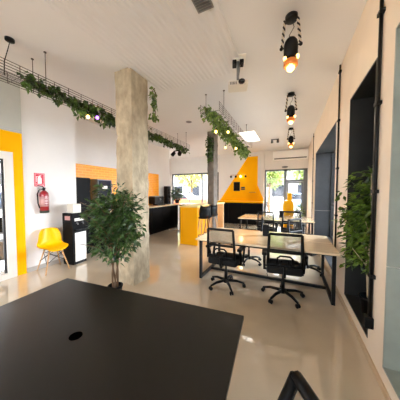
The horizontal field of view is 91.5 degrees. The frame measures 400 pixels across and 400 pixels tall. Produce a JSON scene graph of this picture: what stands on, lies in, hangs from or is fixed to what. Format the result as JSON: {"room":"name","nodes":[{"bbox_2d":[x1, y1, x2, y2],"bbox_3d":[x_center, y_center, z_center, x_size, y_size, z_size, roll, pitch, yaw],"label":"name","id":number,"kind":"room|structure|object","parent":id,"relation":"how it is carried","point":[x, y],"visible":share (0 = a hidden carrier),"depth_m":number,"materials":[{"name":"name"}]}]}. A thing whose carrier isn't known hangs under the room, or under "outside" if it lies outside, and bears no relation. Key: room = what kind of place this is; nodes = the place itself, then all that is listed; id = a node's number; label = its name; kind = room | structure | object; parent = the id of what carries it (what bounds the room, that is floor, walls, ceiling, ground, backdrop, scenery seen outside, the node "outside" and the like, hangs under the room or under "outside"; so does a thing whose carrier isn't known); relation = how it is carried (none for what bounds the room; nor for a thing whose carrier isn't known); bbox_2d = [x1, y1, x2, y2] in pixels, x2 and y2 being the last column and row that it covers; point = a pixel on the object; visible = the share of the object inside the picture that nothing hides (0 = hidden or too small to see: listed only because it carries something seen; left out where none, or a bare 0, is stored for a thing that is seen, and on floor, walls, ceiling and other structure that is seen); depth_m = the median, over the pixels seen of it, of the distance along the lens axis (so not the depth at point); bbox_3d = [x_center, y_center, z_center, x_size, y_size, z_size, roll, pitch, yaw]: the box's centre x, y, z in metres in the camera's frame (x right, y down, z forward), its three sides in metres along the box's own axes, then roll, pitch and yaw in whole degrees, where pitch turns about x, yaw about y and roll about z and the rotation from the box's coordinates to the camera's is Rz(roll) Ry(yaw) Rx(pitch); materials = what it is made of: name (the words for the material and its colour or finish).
{"room":"open-plan office","nodes":[
{"label":"open-plan office","id":0,"kind":"room"},
{"bbox_2d":[0,76,26,275],"bbox_3d":[-4.357,-0.283,1.649,0.200,3.530,4.525,1,3,25],"label":"wall","id":1,"kind":"structure","parent":0,"point":[10,141],"depth_m":3.56,"materials":[{"name":"paint"}]},
{"bbox_2d":[0,151,17,280],"bbox_3d":[-3.787,0.307,2.763,0.112,2.260,1.780,1,3,25],"label":"door","id":2,"kind":"structure","parent":1,"relation":"in","point":[6,158],"depth_m":3.47,"materials":[{"name":"beige plastic"}]},
{"bbox_2d":[20,86,169,267],"bbox_3d":[-2.492,-0.536,7.807,1.771,3.530,8.428,0,2,7],"label":"wall","id":3,"kind":"structure","parent":0,"point":[54,141],"depth_m":4.18,"materials":[{"name":"white paint"}]},
{"bbox_2d":[34,173,44,186],"bbox_3d":[-3.215,-0.403,3.908,0.008,0.265,0.180,1,3,25],"label":"sign","id":4,"kind":"object","parent":3,"relation":"attached to","point":[39,178],"visible":0.98,"depth_m":3.90,"materials":[{"name":"red plastic"}]},
{"bbox_2d":[37,185,49,212],"bbox_3d":[-3.126,-0.016,3.903,0.161,0.553,0.188,-1,2,-19],"label":"fire extinguisher","id":5,"kind":"object","parent":3,"relation":"attached to","point":[43,201],"visible":1,"depth_m":3.86,"materials":[{"name":"red metal"}]},
{"bbox_2d":[27,258,63,272],"bbox_3d":[-3.116,1.337,4.184,0.015,0.085,0.995,1,3,25],"label":"baseboard","id":6,"kind":"structure","parent":3,"relation":"attached to","point":[43,265],"depth_m":3.99,"materials":[{"name":"beige"}]},
{"bbox_2d":[76,163,158,207],"bbox_3d":[-2.627,-0.388,6.643,0.015,1.290,3.960,1,3,25],"label":"tile backsplash","id":7,"kind":"structure","parent":3,"relation":"attached to","point":[82,170],"depth_m":6.07,"materials":[{"name":"yellow ceramic tile"},{"name":"grout"}]},
{"bbox_2d":[0,0,366,158],"bbox_3d":[-1.019,-2.240,4.470,8.300,0.150,13.000,1,3,25],"label":"ceiling","id":8,"kind":"structure","parent":0,"point":[74,61],"depth_m":3.08,"materials":[{"name":"paint"}]},
{"bbox_2d":[4,36,14,74],"bbox_3d":[-2.463,-1.843,2.530,0.105,0.485,0.100,0,2,-2],"label":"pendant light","id":9,"kind":"object","parent":8,"relation":"hanging from","point":[10,40],"visible":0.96,"depth_m":2.50,"materials":[{"name":"black plastic"}]},
{"bbox_2d":[4,36,14,43],"bbox_3d":[-2.460,-2.068,2.521,0.100,0.035,0.100,1,3,25],"label":"ceiling canopy","id":10,"kind":"object","parent":9,"relation":"attached to","point":[8,39],"depth_m":2.51,"materials":[{"name":"black plastic"}]},
{"bbox_2d":[0,51,188,148],"bbox_3d":[-1.614,-1.910,4.402,0.366,0.504,5.259,1,3,25],"label":"wire tray","id":11,"kind":"object","parent":8,"relation":"hanging from","point":[32,59],"visible":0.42,"depth_m":2.79,"materials":[{"name":"grey metal"}]},
{"bbox_2d":[16,71,115,129],"bbox_3d":[-1.969,-1.535,3.271,0.526,0.426,1.786,1,3,25],"label":"ivy garland","id":12,"kind":"object","parent":11,"relation":"hanging from","point":[82,109],"visible":0.9,"depth_m":3.07,"materials":[{"name":"green plant"}]},
{"bbox_2d":[148,128,189,153],"bbox_3d":[-0.940,-1.640,5.660,0.494,0.290,2.546,1,3,21],"label":"ivy garland","id":13,"kind":"object","parent":11,"relation":"hanging from","point":[156,137],"visible":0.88,"depth_m":5.58,"materials":[{"name":"green plant"}]},
{"bbox_2d":[171,150,180,156],"bbox_3d":[-0.774,-1.585,6.379,0.395,0.315,0.169,1,3,25],"label":"spotlight","id":14,"kind":"object","parent":11,"relation":"hanging from","point":[173,153],"visible":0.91,"depth_m":6.38,"materials":[{"name":"black plastic"}]},
{"bbox_2d":[40,0,243,91],"bbox_3d":[-1.269,-2.004,0.841,1.640,0.025,5.800,1,3,25],"label":"ceiling panel","id":15,"kind":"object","parent":8,"relation":"attached to","point":[171,45],"depth_m":2.42,"materials":[{"name":"white wood"}]},
{"bbox_2d":[192,0,213,13],"bbox_3d":[0.024,-2.032,2.004,0.180,0.014,0.200,1,3,25],"label":"ceiling vent","id":16,"kind":"object","parent":15,"relation":"attached to","point":[201,6],"visible":1,"depth_m":2.03,"materials":[{"name":"metal"}]},
{"bbox_2d":[200,90,251,147],"bbox_3d":[0.877,-1.950,5.142,0.420,0.484,3.309,1,3,25],"label":"wire tray","id":17,"kind":"object","parent":8,"relation":"hanging from","point":[245,137],"visible":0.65,"depth_m":4.38,"materials":[{"name":"grey metal"}]},
{"bbox_2d":[198,105,250,159],"bbox_3d":[0.850,-1.553,5.173,0.536,0.610,3.540,1,3,25],"label":"ivy garland","id":18,"kind":"object","parent":17,"relation":"hanging from","point":[231,137],"visible":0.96,"depth_m":4.53,"materials":[{"name":"green plant"}]},
{"bbox_2d":[228,53,247,92],"bbox_3d":[0.564,-1.882,2.896,0.286,0.436,0.261,0,2,9],"label":"projector","id":19,"kind":"object","parent":8,"relation":"hanging from","point":[240,85],"visible":1,"depth_m":2.86,"materials":[{"name":"white plastic"}]},
{"bbox_2d":[238,130,259,141],"bbox_3d":[1.789,-2.260,6.968,0.540,0.016,1.300,1,3,25],"label":"recessed light","id":20,"kind":"object","parent":8,"relation":"in","point":[252,135],"visible":0.79,"depth_m":6.80,"materials":[{"name":"white plastic"}]},
{"bbox_2d":[284,92,296,123],"bbox_3d":[1.832,-1.837,3.928,0.182,0.610,0.179,-1,2,-20],"label":"pendant","id":21,"kind":"object","parent":8,"relation":"hanging from","point":[291,109],"visible":1,"depth_m":3.88,"materials":[{"name":"black metal"}]},
{"bbox_2d":[279,11,302,71],"bbox_3d":[1.029,-1.767,2.208,0.182,0.610,0.179,-1,2,-20],"label":"pendant","id":22,"kind":"object","parent":8,"relation":"hanging from","point":[291,55],"visible":1,"depth_m":2.16,"materials":[{"name":"black metal"}]},
{"bbox_2d":[287,127,294,147],"bbox_3d":[2.825,-1.925,6.056,0.182,0.610,0.179,-1,2,-20],"label":"pendant","id":23,"kind":"object","parent":8,"relation":"hanging from","point":[290,139],"visible":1,"depth_m":6.01,"materials":[{"name":"black metal"}]},
{"bbox_2d":[0,218,385,399],"bbox_3d":[-1.019,1.412,4.620,8.300,0.100,13.000,1,3,25],"label":"floor","id":24,"kind":"structure","parent":0,"point":[317,339],"depth_m":2.60,"materials":[{"name":"concrete"}]},
{"bbox_2d":[37,228,69,275],"bbox_3d":[-2.927,0.986,3.881,0.487,0.817,0.448,2,3,33],"label":"shell chair","id":25,"kind":"object","parent":24,"relation":"on","point":[50,239],"visible":1,"depth_m":3.93,"materials":[{"name":"yellow plastic"}]},
{"bbox_2d":[62,212,86,264],"bbox_3d":[-2.733,0.825,4.280,0.340,1.100,0.324,1,2,19],"label":"water dispenser","id":26,"kind":"object","parent":24,"relation":"on","point":[74,228],"visible":0.8,"depth_m":4.16,"materials":[{"name":"black plastic"}]},
{"bbox_2d":[67,204,80,212],"bbox_3d":[-2.756,0.180,4.264,0.210,0.190,0.180,1,3,25],"label":"box","id":27,"kind":"object","parent":26,"relation":"on","point":[71,208],"visible":0.95,"depth_m":4.19,"materials":[{"name":"beige plastic"}]},
{"bbox_2d":[76,177,91,253],"bbox_3d":[-3.103,0.399,4.913,0.620,1.900,0.355,1,3,25],"label":"tall cabinet","id":28,"kind":"object","parent":24,"relation":"on","point":[82,184],"visible":0.35,"depth_m":4.80,"materials":[{"name":"black laminate"}]},
{"bbox_2d":[91,216,109,250],"bbox_3d":[-2.893,0.841,5.368,0.613,0.980,0.590,1,3,25],"label":"base cabinet","id":29,"kind":"object","parent":24,"relation":"on","point":[93,216],"visible":0.04,"depth_m":5.05,"materials":[{"name":"black laminate"}]},
{"bbox_2d":[110,203,197,211],"bbox_3d":[-1.178,0.268,6.878,2.455,0.040,4.820,1,3,25],"label":"countertop","id":30,"kind":"structure","parent":29,"relation":"on","point":[150,206],"depth_m":8.11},
{"bbox_2d":[90,179,111,207],"bbox_3d":[-2.832,-0.138,5.568,0.440,0.880,0.460,1,3,25],"label":"coffee machine","id":31,"kind":"object","parent":30,"relation":"on","point":[92,181],"visible":0.47,"depth_m":5.39,"materials":[{"name":"metal"}]},
{"bbox_2d":[149,196,165,205],"bbox_3d":[-1.733,0.020,7.933,0.420,0.370,0.600,1,3,25],"label":"espresso machine","id":32,"kind":"object","parent":30,"relation":"on","point":[155,200],"visible":0.99,"depth_m":7.72,"materials":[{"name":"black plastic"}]},
{"bbox_2d":[164,186,170,203],"bbox_3d":[-1.439,-0.213,8.614,0.210,0.780,0.240,1,3,25],"label":"tower speaker","id":33,"kind":"object","parent":30,"relation":"on","point":[167,189],"visible":0.98,"depth_m":8.52},
{"bbox_2d":[171,187,182,202],"bbox_3d":[-1.075,-0.244,9.100,0.653,0.802,0.637,1,3,25],"label":"potted plant","id":34,"kind":"object","parent":30,"relation":"on","point":[175,191],"visible":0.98,"depth_m":9.04,"materials":[{"name":"green plant"}]},
{"bbox_2d":[80,182,146,289],"bbox_3d":[-1.248,0.585,2.819,0.842,1.699,1.060,-2,3,-33],"label":"potted ficus","id":35,"kind":"object","parent":24,"relation":"on","point":[126,220],"visible":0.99,"depth_m":2.67,"materials":[{"name":"green plant"}]},
{"bbox_2d":[107,282,122,289],"bbox_3d":[-1.230,1.335,2.837,0.210,0.200,0.208,1,3,25],"label":"pot","id":36,"kind":"object","parent":35,"relation":"attached to","point":[119,285],"depth_m":2.83,"materials":[{"name":"black plastic"}]},
{"bbox_2d":[0,278,243,399],"bbox_3d":[-0.705,1.140,0.965,1.640,0.742,1.300,1,3,20],"label":"meeting table","id":37,"kind":"object","parent":24,"relation":"on","point":[66,339],"visible":1,"depth_m":1.02,"materials":[{"name":"black laminate"}]},
{"bbox_2d":[114,67,149,285],"bbox_3d":[-1.167,-0.355,3.401,0.360,3.530,0.400,1,3,25],"label":"concrete column","id":38,"kind":"structure","parent":24,"relation":"on","point":[131,95],"depth_m":3.24,"materials":[{"name":"beige concrete"}]},
{"bbox_2d":[148,86,158,122],"bbox_3d":[-0.836,-1.695,3.501,0.247,0.632,0.167,1,3,25],"label":"ivy","id":39,"kind":"object","parent":38,"relation":"attached to","point":[153,104],"visible":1,"depth_m":3.48,"materials":[{"name":"green plant"}]},
{"bbox_2d":[149,208,151,234],"bbox_3d":[-2.138,0.774,6.984,0.613,0.980,0.590,1,3,25],"label":"base cabinet","id":40,"kind":"object","parent":24,"relation":"on","point":[150,209],"visible":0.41,"depth_m":7.03,"materials":[{"name":"black laminate"}]},
{"bbox_2d":[152,207,161,233],"bbox_3d":[-1.887,0.752,7.523,0.613,0.980,0.590,1,3,25],"label":"base cabinet","id":41,"kind":"object","parent":24,"relation":"on","point":[157,211],"visible":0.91,"depth_m":7.35,"materials":[{"name":"black laminate"}]},
{"bbox_2d":[162,206,170,230],"bbox_3d":[-1.635,0.730,8.062,0.613,0.980,0.590,1,3,25],"label":"base cabinet","id":42,"kind":"object","parent":24,"relation":"on","point":[166,210],"visible":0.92,"depth_m":7.93,"materials":[{"name":"black laminate"}]},
{"bbox_2d":[170,205,177,228],"bbox_3d":[-1.384,0.708,8.601,0.613,0.980,0.590,1,3,25],"label":"base cabinet","id":43,"kind":"object","parent":24,"relation":"on","point":[174,208],"visible":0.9,"depth_m":8.47,"materials":[{"name":"black laminate"}]},
{"bbox_2d":[179,202,224,245],"bbox_3d":[0.186,0.701,6.822,0.600,1.140,2.500,1,3,25],"label":"counter","id":44,"kind":"object","parent":24,"relation":"on","point":[189,214],"depth_m":5.76,"materials":[{"name":"orange laminate"}]},
{"bbox_2d":[179,202,224,207],"bbox_3d":[0.186,0.151,6.799,0.600,0.040,2.500,1,3,25],"label":"countertop","id":45,"kind":"structure","parent":44,"relation":"on","point":[198,205],"depth_m":5.93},
{"bbox_2d":[198,205,211,235],"bbox_3d":[0.116,0.729,5.795,0.410,1.172,0.409,-1,3,-23],"label":"bar stool","id":46,"kind":"object","parent":24,"relation":"on","point":[204,212],"visible":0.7,"depth_m":5.62,"materials":[{"name":"black plastic"}]},
{"bbox_2d":[203,204,217,233],"bbox_3d":[0.354,0.710,6.258,0.410,1.172,0.409,-2,3,-35],"label":"bar stool","id":47,"kind":"object","parent":24,"relation":"on","point":[214,212],"visible":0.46,"depth_m":6.11,"materials":[{"name":"black plastic"}]},
{"bbox_2d":[207,131,217,230],"bbox_3d":[0.431,-0.487,6.625,0.230,3.530,0.400,1,3,25],"label":"concrete column","id":48,"kind":"structure","parent":24,"relation":"on","point":[212,183],"depth_m":6.47,"materials":[{"name":"grey concrete"}]},
{"bbox_2d":[205,136,214,162],"bbox_3d":[0.329,-1.629,6.336,0.375,0.888,0.234,1,3,25],"label":"ivy","id":49,"kind":"object","parent":48,"relation":"attached to","point":[210,143],"visible":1,"depth_m":6.31,"materials":[{"name":"green plant"}]},
{"bbox_2d":[206,227,246,295],"bbox_3d":[0.432,0.917,3.203,0.618,1.002,0.619,1,3,27],"label":"office chair","id":50,"kind":"object","parent":24,"relation":"on","point":[222,259],"visible":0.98,"depth_m":3.01,"materials":[{"name":"black plastic"}]},
{"bbox_2d":[218,200,263,224],"bbox_3d":[1.983,0.598,9.822,2.340,1.100,0.560,1,3,25],"label":"counter","id":51,"kind":"object","parent":24,"relation":"on","point":[233,210],"depth_m":9.54,"materials":[{"name":"black laminate"}]},
{"bbox_2d":[218,200,263,202],"bbox_3d":[1.983,0.083,9.801,2.340,0.070,0.560,1,3,25],"label":"countertop","id":52,"kind":"structure","parent":51,"relation":"on","point":[218,200],"depth_m":9.46,"materials":[{"name":"orange laminate"}]},
{"bbox_2d":[242,216,263,265],"bbox_3d":[1.074,0.871,4.304,0.619,1.002,0.618,1,2,17],"label":"office chair","id":53,"kind":"object","parent":24,"relation":"on","point":[247,256],"visible":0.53,"depth_m":4.28,"materials":[{"name":"black plastic"}]},
{"bbox_2d":[256,211,278,231],"bbox_3d":[1.978,0.812,5.745,0.618,1.002,0.619,1,3,29],"label":"office chair","id":54,"kind":"object","parent":24,"relation":"on","point":[271,228],"visible":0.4,"depth_m":5.50,"materials":[{"name":"black plastic"}]},
{"bbox_2d":[196,227,340,305],"bbox_3d":[1.122,1.037,3.517,2.100,0.740,1.180,1,3,25],"label":"desk","id":55,"kind":"object","parent":24,"relation":"on","point":[313,244],"visible":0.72,"depth_m":3.26,"materials":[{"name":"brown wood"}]},
{"bbox_2d":[263,224,268,235],"bbox_3d":[1.226,0.562,3.625,0.108,0.200,0.108,1,3,21],"label":"desk organizer","id":56,"kind":"object","parent":55,"relation":"on","point":[265,226],"visible":0.83,"depth_m":3.58,"materials":[{"name":"black plastic"}]},
{"bbox_2d":[238,214,314,233],"bbox_3d":[2.398,0.924,6.251,2.100,0.740,1.180,1,3,25],"label":"desk","id":57,"kind":"object","parent":24,"relation":"on","point":[308,220],"visible":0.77,"depth_m":6.16,"materials":[{"name":"brown wood"}]},
{"bbox_2d":[261,232,307,308],"bbox_3d":[1.223,0.930,2.867,0.618,1.002,0.619,1,2,19],"label":"office chair","id":58,"kind":"object","parent":24,"relation":"on","point":[285,267],"visible":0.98,"depth_m":2.65,"materials":[{"name":"black plastic"}]},
{"bbox_2d":[283,193,293,227],"bbox_3d":[3.903,0.441,8.632,0.450,1.510,0.450,1,3,25],"label":"container","id":59,"kind":"object","parent":24,"relation":"on","point":[288,205],"visible":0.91,"depth_m":8.48,"materials":[{"name":"orange plastic"}]},
{"bbox_2d":[280,211,304,233],"bbox_3d":[2.467,0.804,5.208,0.618,1.062,0.619,1,3,31],"label":"office chair","id":60,"kind":"object","parent":24,"relation":"on","point":[283,230],"visible":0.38,"depth_m":4.98,"materials":[{"name":"black plastic"}]},
{"bbox_2d":[277,370,319,399],"bbox_3d":[-0.024,1.044,0.417,0.751,0.976,0.618,0,2,-5],"label":"office chair","id":61,"kind":"object","parent":24,"relation":"on","point":[295,381],"visible":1,"depth_m":0.61,"materials":[{"name":"black plastic"}]},
{"bbox_2d":[292,204,305,228],"bbox_3d":[4.048,0.673,7.965,0.528,1.102,0.475,1,3,25],"label":"potted plant","id":62,"kind":"object","parent":24,"relation":"on","point":[301,208],"visible":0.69,"depth_m":7.90,"materials":[{"name":"green plant"}]},
{"bbox_2d":[287,218,323,276],"bbox_3d":[2.085,0.893,3.785,0.618,1.002,0.619,-1,3,-30],"label":"office chair","id":63,"kind":"object","parent":24,"relation":"on","point":[288,220],"visible":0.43,"depth_m":3.88,"materials":[{"name":"black plastic"}]},
{"bbox_3d":[-4.309,0.295,3.790,0.440,2.200,1.240,1,3,25],"label":"storage shelf","id":64,"kind":"object","parent":24,"relation":"on","visible":0},
{"bbox_2d":[0,216,2,231],"bbox_3d":[-4.182,0.503,4.071,0.320,0.300,0.300,1,3,25],"label":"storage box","id":65,"kind":"object","parent":64,"relation":"on","point":[1,229],"visible":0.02,"depth_m":3.98,"materials":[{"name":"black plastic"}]},
{"bbox_2d":[0,239,3,258],"bbox_3d":[-4.203,1.030,4.047,0.320,0.350,0.400,1,3,25],"label":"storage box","id":66,"kind":"object","parent":64,"relation":"on","point":[1,240],"visible":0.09,"depth_m":3.99,"materials":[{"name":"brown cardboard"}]},
{"bbox_2d":[169,148,308,225],"bbox_3d":[1.656,-0.637,10.277,8.300,3.530,0.340,1,3,25],"label":"wall","id":67,"kind":"structure","parent":0,"point":[229,165],"depth_m":10.23,"materials":[{"name":"white paint"}]},
{"bbox_2d":[172,172,218,203],"bbox_3d":[-0.316,-0.596,11.232,2.980,1.870,0.080,1,3,25],"label":"window","id":68,"kind":"structure","parent":67,"relation":"in","point":[218,172],"depth_m":11.02,"materials":[{"name":"grey"}]},
{"bbox_2d":[234,182,239,190],"bbox_3d":[1.905,-0.700,10.100,0.330,0.470,0.034,1,3,25],"label":"menu board","id":69,"kind":"object","parent":67,"relation":"attached to","point":[236,184],"visible":1,"depth_m":10.08,"materials":[{"name":"grey"}]},
{"bbox_2d":[220,156,257,200],"bbox_3d":[1.963,-1.054,10.081,2.008,2.260,0.006,1,3,25],"label":"trim","id":70,"kind":"structure","parent":67,"relation":"attached to","point":[250,166],"depth_m":9.89,"materials":[{"name":"yellow paint"}]},
{"bbox_2d":[257,187,263,200],"bbox_3d":[2.947,-0.315,9.497,0.288,0.810,0.006,1,3,25],"label":"trim","id":71,"kind":"structure","parent":67,"relation":"attached to","point":[259,195],"depth_m":9.52,"materials":[{"name":"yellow paint"}]},
{"bbox_2d":[264,168,307,225],"bbox_3d":[4.010,-0.138,9.204,1.830,2.620,0.151,1,3,25],"label":"door","id":72,"kind":"structure","parent":67,"relation":"in","point":[303,182],"depth_m":8.93,"materials":[{"name":"grey metal"}]},
{"bbox_2d":[273,149,307,160],"bbox_3d":[4.118,-2.058,8.921,1.460,0.400,0.210,1,3,25],"label":"air conditioner","id":73,"kind":"object","parent":67,"relation":"attached to","point":[302,153],"visible":1,"depth_m":8.83,"materials":[{"name":"white plastic"}]},
{"bbox_2d":[307,0,399,399],"bbox_3d":[2.438,-0.336,2.934,0.570,3.530,12.600,1,3,25],"label":"wall","id":74,"kind":"structure","parent":0,"point":[362,52],"depth_m":1.84,"materials":[{"name":"beige paint"}]},
{"bbox_2d":[311,134,313,217],"bbox_3d":[3.857,-0.519,6.682,0.030,3.470,0.060,1,3,25],"label":"conduit pipe","id":75,"kind":"object","parent":74,"relation":"attached to","point":[313,134],"visible":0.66,"depth_m":6.67,"materials":[{"name":"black metal"}]},
{"bbox_2d":[314,121,336,269],"bbox_3d":[3.142,-0.100,4.636,0.424,2.580,3.000,1,3,25],"label":"trim","id":76,"kind":"structure","parent":74,"relation":"attached to","point":[323,170],"depth_m":5.95,"materials":[{"name":"grey metal"}]},
{"bbox_2d":[330,150,334,239],"bbox_3d":[3.370,-0.096,4.530,0.080,2.580,3.000,1,3,25],"label":"window","id":77,"kind":"structure","parent":74,"relation":"in","point":[333,152],"depth_m":5.84,"materials":[{"name":"grey glass"}]},
{"bbox_2d":[334,65,341,247],"bbox_3d":[2.189,-0.373,3.115,0.036,3.470,0.066,1,3,25],"label":"conduit pipe","id":78,"kind":"object","parent":74,"relation":"attached to","point":[340,70],"visible":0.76,"depth_m":3.09,"materials":[{"name":"black metal"}]},
{"bbox_2d":[307,226,390,399],"bbox_3d":[2.170,1.393,3.119,0.012,0.060,12.580,1,3,25],"label":"baseboard","id":79,"kind":"structure","parent":74,"relation":"attached to","point":[379,380],"depth_m":1.88,"materials":[{"name":"beige"}]},
{"bbox_2d":[344,57,377,337],"bbox_3d":[1.958,0.004,2.101,0.424,2.580,0.880,1,3,25],"label":"trim","id":80,"kind":"structure","parent":74,"relation":"attached to","point":[362,109],"depth_m":2.49,"materials":[{"name":"black metal"}]},
{"bbox_2d":[332,165,372,313],"bbox_3d":[1.849,0.449,2.142,0.686,1.658,0.690,1,3,25],"label":"potted ficus","id":81,"kind":"object","parent":80,"relation":"on","point":[357,217],"visible":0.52,"depth_m":2.16,"materials":[{"name":"green plant"}]},
{"bbox_2d":[362,0,385,329],"bbox_3d":[1.511,-0.455,1.689,0.063,3.190,0.080,1,3,25],"label":"conduit pipe","id":82,"kind":"object","parent":74,"relation":"attached to","point":[368,321],"visible":1,"depth_m":1.68,"materials":[{"name":"black metal"}]},
{"bbox_2d":[382,23,399,399],"bbox_3d":[1.238,0.067,0.557,0.424,2.580,1.850,1,3,25],"label":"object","id":83,"kind":"structure","parent":74,"relation":"attached to","point":[390,364],"depth_m":1.47,"materials":[{"name":"grey laminate"}]},
{"bbox_2d":[358,292,367,313],"bbox_3d":[1.911,1.177,2.160,0.252,0.200,0.249,1,3,25],"label":"pot","id":84,"kind":"object","parent":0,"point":[363,296],"depth_m":2.17,"materials":[{"name":"black plastic"}]},
{"label":"outside","id":85,"kind":"structure","parent":0,"visible":0},
{"bbox_2d":[0,203,300,238],"bbox_3d":[-6.950,1.339,8.820,100.000,0.100,110.000,1,3,25],"label":"ground","id":86,"kind":"structure","parent":85,"point":[275,207],"depth_m":18.40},
{"bbox_2d":[176,193,197,198],"bbox_3d":[-1.849,0.116,18.537,4.287,1.549,1.760,1,3,25],"label":"car","id":87,"kind":"object","parent":86,"relation":"on","point":[185,195],"visible":0.07,"depth_m":17.69,"materials":[{"name":"grey"}]},
{"bbox_2d":[174,198,206,203],"bbox_3d":[-1.118,0.454,15.145,3.600,1.150,0.110,1,3,25],"label":"barrier","id":88,"kind":"object","parent":86,"relation":"on","point":[185,200],"visible":0.21,"depth_m":14.85,"materials":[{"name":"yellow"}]},
{"bbox_2d":[175,174,207,193],"bbox_3d":[-0.885,-1.888,20.185,3.927,5.423,3.799,1,3,25],"label":"street tree","id":89,"kind":"object","parent":86,"relation":"on","point":[189,184],"visible":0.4,"depth_m":19.84,"materials":[{"name":"green plant"}]},
{"bbox_2d":[174,170,300,203],"bbox_3d":[9.398,-5.658,31.780,32.000,12.000,6.080,1,3,25],"label":"apartment building","id":90,"kind":"structure","parent":86,"relation":"on","point":[277,194],"depth_m":28.13,"materials":[{"name":"grey"}]},
{"bbox_2d":[266,195,274,206],"bbox_3d":[6.487,-0.065,22.921,4.287,1.549,1.760,1,3,25],"label":"car","id":91,"kind":"object","parent":86,"relation":"on","point":[272,199],"visible":0.2,"depth_m":21.56,"materials":[{"name":"grey metal"}]},
{"bbox_2d":[266,171,287,211],"bbox_3d":[5.501,-1.452,15.524,3.167,4.936,3.163,1,3,25],"label":"street tree","id":92,"kind":"object","parent":86,"relation":"on","point":[273,179],"visible":0.24,"depth_m":15.21,"materials":[{"name":"green plant"}]},
{"bbox_2d":[279,193,300,206],"bbox_3d":[9.116,0.189,16.735,4.287,1.549,1.760,1,3,25],"label":"car","id":93,"kind":"object","parent":86,"relation":"on","point":[296,197],"visible":0.1,"depth_m":16.32,"materials":[{"name":"white metal"}]},
{"bbox_2d":[288,170,302,184],"bbox_3d":[11.671,-2.236,21.017,4.046,6.050,4.187,1,3,25],"label":"street tree","id":94,"kind":"object","parent":86,"relation":"on","point":[297,173],"visible":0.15,"depth_m":21.06,"materials":[{"name":"green plant"}]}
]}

